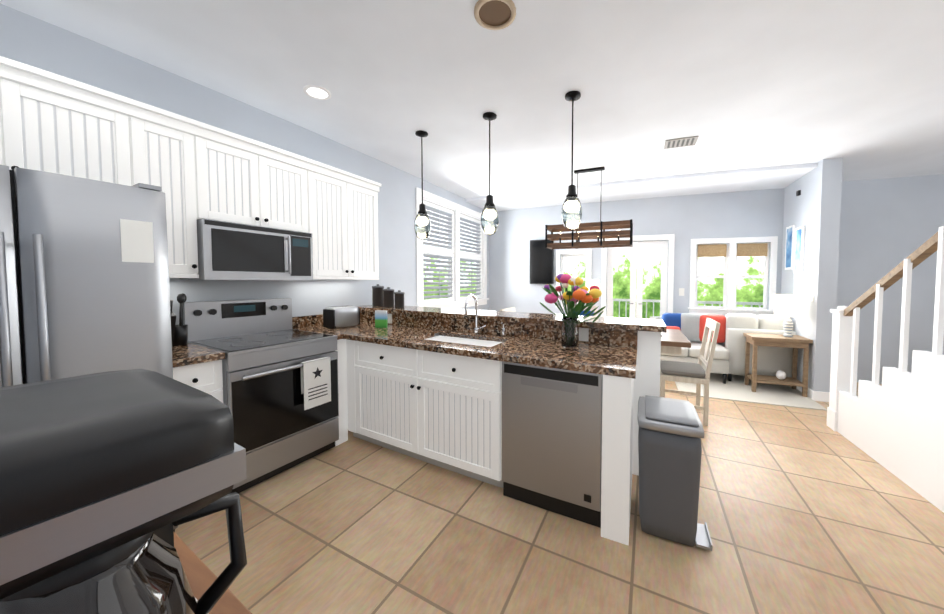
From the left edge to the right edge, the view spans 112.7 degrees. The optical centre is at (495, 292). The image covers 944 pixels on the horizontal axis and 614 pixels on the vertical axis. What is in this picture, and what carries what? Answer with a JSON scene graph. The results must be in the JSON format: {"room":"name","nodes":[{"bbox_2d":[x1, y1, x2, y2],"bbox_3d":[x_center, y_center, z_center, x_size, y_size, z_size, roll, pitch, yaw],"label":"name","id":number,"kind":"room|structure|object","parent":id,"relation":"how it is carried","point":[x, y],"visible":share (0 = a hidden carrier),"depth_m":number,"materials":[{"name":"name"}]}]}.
{"room":"kitchen","nodes":[
{"label":"kitchen","id":0,"kind":"room"},
{"bbox_2d":[0,3,488,324],"bbox_3d":[-1.551,-0.175,3.812,0.403,2.807,5.972,1,2,26],"label":"wall","id":1,"kind":"structure","parent":0,"point":[27,39],"depth_m":2.55,"materials":[{"name":"blue paint"}]},
{"bbox_2d":[0,56,31,169],"bbox_3d":[-2.519,-0.777,1.341,0.455,0.522,0.500,1,2,26],"label":"upper cabinet","id":2,"kind":"object","parent":1,"relation":"attached to","point":[15,126],"depth_m":1.46,"materials":[{"name":"white wood"}]},
{"bbox_2d":[28,68,115,182],"bbox_3d":[-2.354,-0.790,1.679,0.455,0.522,0.457,1,2,26],"label":"upper cabinet","id":3,"kind":"object","parent":1,"relation":"attached to","point":[72,122],"depth_m":1.60,"materials":[{"name":"white wood"}]},
{"bbox_2d":[112,93,198,275],"bbox_3d":[-2.144,-0.588,1.973,0.385,0.949,0.381,1,2,26],"label":"upper cabinet","id":4,"kind":"object","parent":1,"relation":"attached to","point":[195,170],"depth_m":1.89,"materials":[{"name":"white wood"}]},
{"bbox_2d":[192,120,299,231],"bbox_3d":[-1.897,-0.782,2.397,0.402,0.593,0.716,1,2,26],"label":"upper cabinet","id":5,"kind":"object","parent":1,"relation":"attached to","point":[239,179],"depth_m":2.23,"materials":[{"name":"white wood"}]},
{"bbox_2d":[180,218,312,279],"bbox_3d":[-1.850,-0.287,2.391,0.458,0.397,0.704,1,2,30],"label":"microwave","id":6,"kind":"object","parent":5,"relation":"attached to","point":[231,251],"visible":0.98,"depth_m":2.22,"materials":[{"name":"silver metal"}]},
{"bbox_2d":[300,156,379,279],"bbox_3d":[-1.562,-0.622,3.003,0.382,0.958,0.794,1,2,26],"label":"upper cabinet","id":7,"kind":"object","parent":1,"relation":"attached to","point":[339,208],"depth_m":2.88,"materials":[{"name":"white wood"}]},
{"bbox_2d":[415,187,488,308],"bbox_3d":[-0.683,-0.593,5.226,0.214,1.732,2.078,1,2,26],"label":"window","id":8,"kind":"structure","parent":1,"relation":"in","point":[457,214],"depth_m":5.09,"materials":[{"name":"white wood"}]},
{"bbox_2d":[0,0,943,210],"bbox_3d":[2.078,-1.509,2.157,8.331,0.215,7.044,1,2,26],"label":"ceiling","id":9,"kind":"structure","parent":0,"point":[763,94],"depth_m":2.20,"materials":[{"name":"white paint"}]},
{"bbox_2d":[303,85,330,99],"bbox_3d":[-1.343,-1.502,2.365,0.197,0.012,0.180,1,2,26],"label":"recessed light","id":10,"kind":"object","parent":9,"relation":"in","point":[317,92],"visible":1,"depth_m":2.36,"materials":[{"name":"white"}]},
{"bbox_2d":[414,130,430,238],"bbox_3d":[-0.711,-1.018,3.031,0.163,1.014,0.157,1,2,26],"label":"pendant light","id":11,"kind":"object","parent":9,"relation":"hanging from","point":[422,225],"visible":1,"depth_m":3.00,"materials":[{"name":"clear glass"}]},
{"bbox_2d":[481,112,498,234],"bbox_3d":[-0.052,-1.000,2.699,0.160,1.015,0.160,1,2,26],"label":"pendant light","id":12,"kind":"object","parent":9,"relation":"hanging from","point":[489,219],"visible":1,"depth_m":2.66,"materials":[{"name":"clear glass"}]},
{"bbox_2d":[474,0,515,29],"bbox_3d":[-0.004,-1.463,1.647,0.223,0.014,0.217,1,2,26],"label":"ceiling speaker","id":13,"kind":"object","parent":9,"relation":"attached to","point":[494,14],"visible":1,"depth_m":1.65,"materials":[{"name":"beige"}]},
{"bbox_2d":[561,91,581,229],"bbox_3d":[0.583,-0.984,2.396,0.157,1.015,0.163,1,2,26],"label":"pendant light","id":14,"kind":"object","parent":9,"relation":"hanging from","point":[571,214],"visible":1,"depth_m":2.36,"materials":[{"name":"clear glass"}]},
{"bbox_2d":[545,167,632,249],"bbox_3d":[1.173,-1.052,3.962,1.032,0.980,0.346,1,2,26],"label":"chandelier","id":15,"kind":"object","parent":9,"relation":"hanging from","point":[577,236],"visible":0.98,"depth_m":3.93,"materials":[{"name":"brown wood"}]},
{"bbox_2d":[664,136,698,148],"bbox_3d":[1.858,-1.502,3.157,0.293,0.012,0.207,1,2,21],"label":"ceiling vent","id":16,"kind":"object","parent":9,"relation":"in","point":[682,142],"visible":0.98,"depth_m":3.14,"materials":[{"name":"grey metal"}]},
{"bbox_2d":[175,380,943,613],"bbox_3d":[2.078,1.344,2.265,8.331,0.186,7.044,1,2,26],"label":"floor","id":17,"kind":"structure","parent":0,"point":[804,511],"depth_m":1.64,"materials":[{"name":"tile"}]},
{"bbox_2d":[0,165,177,531],"bbox_3d":[-2.170,0.394,1.416,0.993,1.799,0.840,1,2,26],"label":"fridge","id":18,"kind":"object","parent":17,"relation":"on","point":[84,278],"visible":0.5,"depth_m":1.30,"materials":[{"name":"silver metal"}]},
{"bbox_2d":[173,358,224,402],"bbox_3d":[-2.012,0.848,1.964,0.678,0.906,0.298,1,2,26],"label":"base cabinet","id":19,"kind":"object","parent":17,"relation":"on","point":[208,378],"depth_m":1.84,"materials":[{"name":"white wood"}]},
{"bbox_2d":[172,343,224,369],"bbox_3d":[-1.999,0.379,1.938,0.707,0.046,0.306,1,2,26],"label":"countertop","id":20,"kind":"structure","parent":19,"relation":"on","point":[189,354],"depth_m":1.83,"materials":[{"name":"brown stone"}]},
{"bbox_2d":[170,300,175,345],"bbox_3d":[-2.091,0.196,1.962,0.275,0.297,0.102,1,2,26],"label":"bottle","id":21,"kind":"object","parent":20,"relation":"on","point":[173,319],"visible":0.1,"depth_m":1.96,"materials":[{"name":"black plastic"}]},
{"bbox_2d":[173,293,187,345],"bbox_3d":[-2.107,0.180,2.078,0.126,0.344,0.104,1,2,26],"label":"utensil crock","id":22,"kind":"object","parent":20,"relation":"on","point":[181,334],"visible":0.62,"depth_m":2.06,"materials":[{"name":"black plastic"}]},
{"bbox_2d":[174,532,251,613],"bbox_3d":[0.344,0.916,-0.241,2.475,0.936,0.668,1,2,26],"label":"bar cabinet","id":23,"kind":"object","parent":17,"relation":"on","point":[202,577],"visible":0.02,"depth_m":0.46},
{"bbox_3d":[-0.471,0.427,0.313,0.415,0.007,0.284,1,2,26],"label":"placemat","id":24,"kind":"object","parent":23,"relation":"on","visible":0},
{"bbox_2d":[0,369,246,613],"bbox_3d":[-0.403,0.262,0.313,0.280,0.327,0.216,1,3,32],"label":"coffee maker","id":25,"kind":"object","parent":24,"relation":"on","point":[109,480],"visible":1,"depth_m":0.25,"materials":[{"name":"black plastic"}]},
{"bbox_2d":[183,298,338,492],"bbox_3d":[-1.708,0.665,2.349,0.815,1.197,0.732,1,2,26],"label":"range","id":26,"kind":"object","parent":17,"relation":"on","point":[280,390],"visible":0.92,"depth_m":2.21,"materials":[{"name":"silver metal"}]},
{"bbox_2d":[335,334,439,460],"bbox_3d":[-0.779,0.827,2.669,0.875,0.895,0.691,1,2,26],"label":"base cabinet","id":27,"kind":"object","parent":17,"relation":"on","point":[381,384],"depth_m":2.43,"materials":[{"name":"white wood"}]},
{"bbox_2d":[424,334,503,482],"bbox_3d":[-0.157,0.837,2.392,0.724,0.895,0.642,1,2,26],"label":"base cabinet","id":28,"kind":"object","parent":17,"relation":"on","point":[455,389],"depth_m":2.11,"materials":[{"name":"white wood"}]},
{"bbox_2d":[500,307,515,311],"bbox_3d":[0.380,0.718,4.213,0.519,0.996,0.476,1,2,26],"label":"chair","id":29,"kind":"object","parent":17,"relation":"on","point":[511,309],"visible":0.08,"depth_m":4.31,"materials":[{"name":"white wood"}]},
{"bbox_2d":[360,314,660,477],"bbox_3d":[-0.188,0.742,2.851,2.969,1.051,0.195,1,2,26],"label":"half wall","id":30,"kind":"structure","parent":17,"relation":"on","point":[628,392],"depth_m":2.18,"materials":[{"name":"white paint"}]},
{"bbox_2d":[357,306,665,333],"bbox_3d":[-0.141,0.206,2.895,3.001,0.063,0.453,1,2,26],"label":"countertop","id":31,"kind":"structure","parent":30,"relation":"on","point":[637,325],"depth_m":2.57,"materials":[{"name":"stone"}]},
{"bbox_2d":[372,284,380,305],"bbox_3d":[-1.299,0.034,3.464,0.129,0.241,0.124,0,2,-1],"label":"canister","id":32,"kind":"object","parent":31,"relation":"on","point":[376,290],"depth_m":3.41,"materials":[{"name":"grey"}]},
{"bbox_2d":[381,286,391,306],"bbox_3d":[-1.155,0.053,3.390,0.114,0.211,0.119,-1,3,-34],"label":"canister","id":33,"kind":"object","parent":31,"relation":"on","point":[381,296],"depth_m":3.35,"materials":[{"name":"grey"}]},
{"bbox_2d":[387,314,391,323],"bbox_3d":[-1.067,0.264,3.145,0.072,0.098,0.007,1,2,29],"label":"electrical outlet plate","id":34,"kind":"object","parent":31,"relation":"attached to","point":[389,316],"depth_m":3.14,"materials":[{"name":"white plastic"}]},
{"bbox_2d":[392,289,404,307],"bbox_3d":[-1.018,0.072,3.319,0.105,0.181,0.109,-1,3,-34],"label":"canister","id":35,"kind":"object","parent":31,"relation":"on","point":[399,296],"depth_m":3.28,"materials":[{"name":"grey"}]},
{"bbox_2d":[579,328,588,340],"bbox_3d":[0.644,0.311,2.296,0.069,0.098,0.007,1,2,23],"label":"electrical outlet plate","id":36,"kind":"object","parent":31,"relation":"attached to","point":[583,334],"depth_m":2.29,"materials":[{"name":"white plastic"}]},
{"bbox_2d":[488,362,615,536],"bbox_3d":[0.411,0.848,2.114,0.666,0.895,0.642,1,2,26],"label":"dishwasher","id":37,"kind":"object","parent":17,"relation":"on","point":[527,408],"depth_m":1.80,"materials":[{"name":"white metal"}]},
{"bbox_2d":[292,322,639,381],"bbox_3d":[-0.444,0.372,2.495,2.869,0.063,0.713,1,2,26],"label":"countertop","id":38,"kind":"structure","parent":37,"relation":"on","point":[606,359],"depth_m":2.09,"materials":[{"name":"brown stone"}]},
{"bbox_2d":[323,305,359,327],"bbox_3d":[-1.453,0.230,2.964,0.183,0.194,0.277,1,2,26],"label":"toaster","id":39,"kind":"object","parent":38,"relation":"on","point":[340,316],"visible":0.96,"depth_m":2.88,"materials":[{"name":"silver metal"}]},
{"bbox_2d":[375,310,387,327],"bbox_3d":[-1.062,0.251,2.910,0.113,0.161,0.024,0,2,8],"label":"card","id":40,"kind":"object","parent":38,"relation":"on","point":[381,319],"visible":1,"depth_m":2.90,"materials":[{"name":"green paper"}]},
{"bbox_2d":[540,274,605,348],"bbox_3d":[0.527,0.126,2.087,0.420,0.495,0.410,1,2,26],"label":"vase","id":41,"kind":"object","parent":38,"relation":"on","point":[569,319],"visible":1,"depth_m":2.04,"materials":[{"name":"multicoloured plant"}]},
{"bbox_2d":[574,305,596,315],"bbox_3d":[1.261,0.709,4.714,0.452,0.993,0.557,1,2,26],"label":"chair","id":42,"kind":"object","parent":17,"relation":"on","point":[592,308],"visible":0.06,"depth_m":4.84,"materials":[{"name":"white wood"}]},
{"bbox_2d":[586,279,599,292],"bbox_3d":[1.623,0.487,5.264,0.248,1.402,0.268,1,2,26],"label":"floor lamp","id":43,"kind":"object","parent":17,"relation":"on","point":[591,282],"visible":0.17,"depth_m":5.15,"materials":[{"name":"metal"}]},
{"bbox_2d":[637,395,712,550],"bbox_3d":[0.991,0.977,1.774,0.356,0.656,0.408,1,2,26],"label":"trash can","id":44,"kind":"object","parent":17,"relation":"on","point":[670,433],"visible":1,"depth_m":1.62,"materials":[{"name":"grey plastic"}]},
{"bbox_2d":[661,329,690,354],"bbox_3d":[1.386,0.848,3.787,1.557,0.788,0.952,1,2,23],"label":"dining table","id":45,"kind":"object","parent":17,"relation":"on","point":[673,341],"visible":0.04,"depth_m":3.17,"materials":[{"name":"brown wood"}]},
{"bbox_2d":[660,318,719,425],"bbox_3d":[1.954,0.769,3.227,0.498,0.992,0.515,1,2,26],"label":"chair","id":46,"kind":"object","parent":17,"relation":"on","point":[690,372],"visible":0.81,"depth_m":3.09,"materials":[{"name":"white wood"}]},
{"bbox_2d":[675,373,826,410],"bbox_3d":[3.170,1.232,4.195,1.423,0.030,1.528,1,2,26],"label":"rug","id":47,"kind":"object","parent":17,"relation":"on","point":[736,388],"visible":0.5,"depth_m":3.86,"materials":[{"name":"white carpet"}]},
{"bbox_2d":[649,313,795,386],"bbox_3d":[3.144,0.761,4.497,1.762,0.924,0.759,1,2,19],"label":"sofa","id":48,"kind":"object","parent":47,"relation":"on","point":[729,357],"visible":0.6,"depth_m":4.25,"materials":[{"name":"white fabric"}]},
{"bbox_2d":[743,333,812,396],"bbox_3d":[3.507,0.894,3.941,0.637,0.693,0.365,1,2,18],"label":"console table","id":49,"kind":"object","parent":47,"relation":"on","point":[794,342],"visible":1,"depth_m":3.86,"materials":[{"name":"brown wood"}]},
{"bbox_2d":[776,370,785,379],"bbox_3d":[3.566,1.038,3.923,0.100,0.114,0.118,1,2,26],"label":"ball","id":50,"kind":"object","parent":49,"relation":"on","point":[780,375],"visible":1,"depth_m":3.89,"materials":[{"name":"white"}]},
{"bbox_2d":[773,294,806,336],"bbox_3d":[3.618,0.292,3.878,0.311,0.522,0.361,1,2,26],"label":"table lamp","id":51,"kind":"object","parent":49,"relation":"on","point":[788,306],"visible":1,"depth_m":3.77,"materials":[{"name":"beige fabric"}]},
{"bbox_2d":[827,226,943,511],"bbox_3d":[3.131,-0.037,1.573,1.043,2.750,2.676,1,2,20],"label":"staircase","id":52,"kind":"structure","parent":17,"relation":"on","point":[893,424],"depth_m":2.22,"materials":[{"name":"white wood"}]},
{"bbox_2d":[489,174,943,383],"bbox_3d":[3.295,-0.177,4.986,7.314,2.820,0.293,1,2,21],"label":"wall","id":53,"kind":"structure","parent":0,"point":[887,225],"depth_m":4.54,"materials":[{"name":"blue paint"}]},
{"bbox_2d":[530,239,553,283],"bbox_3d":[0.842,-0.554,5.775,0.438,0.813,0.074,1,2,26],"label":"television","id":54,"kind":"object","parent":53,"relation":"attached to","point":[541,264],"visible":0.86,"depth_m":5.75,"materials":[{"name":"black plastic"}]},
{"bbox_2d":[556,249,591,307],"bbox_3d":[1.391,-0.228,5.603,0.654,1.044,0.188,1,2,26],"label":"window","id":55,"kind":"structure","parent":53,"relation":"in","point":[587,253],"depth_m":5.59,"materials":[{"name":"white wood"}]},
{"bbox_2d":[601,234,674,318],"bbox_3d":[2.351,0.129,5.277,1.092,2.133,0.175,1,2,21],"label":"door frame","id":56,"kind":"structure","parent":53,"relation":"in","point":[636,257],"depth_m":5.22,"materials":[{"name":"white wood"}]},
{"bbox_2d":[679,288,683,295],"bbox_3d":[2.941,-0.002,4.966,0.075,0.121,0.007,1,2,20],"label":"switch plate","id":57,"kind":"object","parent":53,"relation":"attached to","point":[681,291],"depth_m":4.96,"materials":[{"name":"white plastic"}]},
{"bbox_2d":[688,236,777,315],"bbox_3d":[3.576,-0.235,4.790,1.136,1.178,0.209,1,2,19],"label":"double window","id":58,"kind":"structure","parent":53,"relation":"in","point":[733,250],"depth_m":4.74,"materials":[{"name":"white wood"}]},
{"bbox_2d":[796,386,829,401],"bbox_3d":[2.095,1.243,2.055,7.773,0.171,6.379,1,2,26],"label":"baseboard","id":59,"kind":"structure","parent":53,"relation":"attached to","point":[818,396],"depth_m":3.64,"materials":[{"name":"white wood"}]},
{"bbox_2d":[781,158,842,391],"bbox_3d":[4.009,-0.135,4.055,0.201,2.777,1.065,1,2,26],"label":"wall","id":60,"kind":"structure","parent":0,"point":[814,208],"depth_m":3.64,"materials":[{"name":"blue paint"}]},
{"bbox_2d":[785,225,794,269],"bbox_3d":[4.010,-0.603,4.279,0.028,0.591,0.230,1,2,26],"label":"picture","id":61,"kind":"object","parent":60,"relation":"attached to","point":[789,230],"depth_m":4.27,"materials":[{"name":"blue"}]},
{"bbox_2d":[792,226,804,272],"bbox_3d":[3.893,-0.540,4.029,0.028,0.581,0.230,1,2,26],"label":"picture","id":62,"kind":"object","parent":60,"relation":"attached to","point":[794,249],"depth_m":4.02,"materials":[{"name":"white"}]},
{"bbox_2d":[810,291,813,301],"bbox_3d":[3.750,0.050,3.720,0.008,0.121,0.083,1,2,26],"label":"switch plate","id":63,"kind":"object","parent":60,"relation":"attached to","point":[811,292],"depth_m":3.71,"materials":[{"name":"white plastic"}]},
{"label":"outside","id":64,"kind":"structure","parent":0,"visible":0},
{"bbox_2d":[423,210,764,318],"bbox_3d":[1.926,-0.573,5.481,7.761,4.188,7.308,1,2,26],"label":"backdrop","id":65,"kind":"structure","parent":64,"point":[747,290],"depth_m":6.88,"materials":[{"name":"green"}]},
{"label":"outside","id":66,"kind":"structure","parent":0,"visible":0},
{"bbox_2d":[613,299,762,318],"bbox_3d":[2.904,0.735,6.023,4.864,1.156,1.561,1,2,21],"label":"railing","id":67,"kind":"object","parent":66,"point":[714,302],"visible":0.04,"depth_m":6.15,"materials":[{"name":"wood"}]}
]}

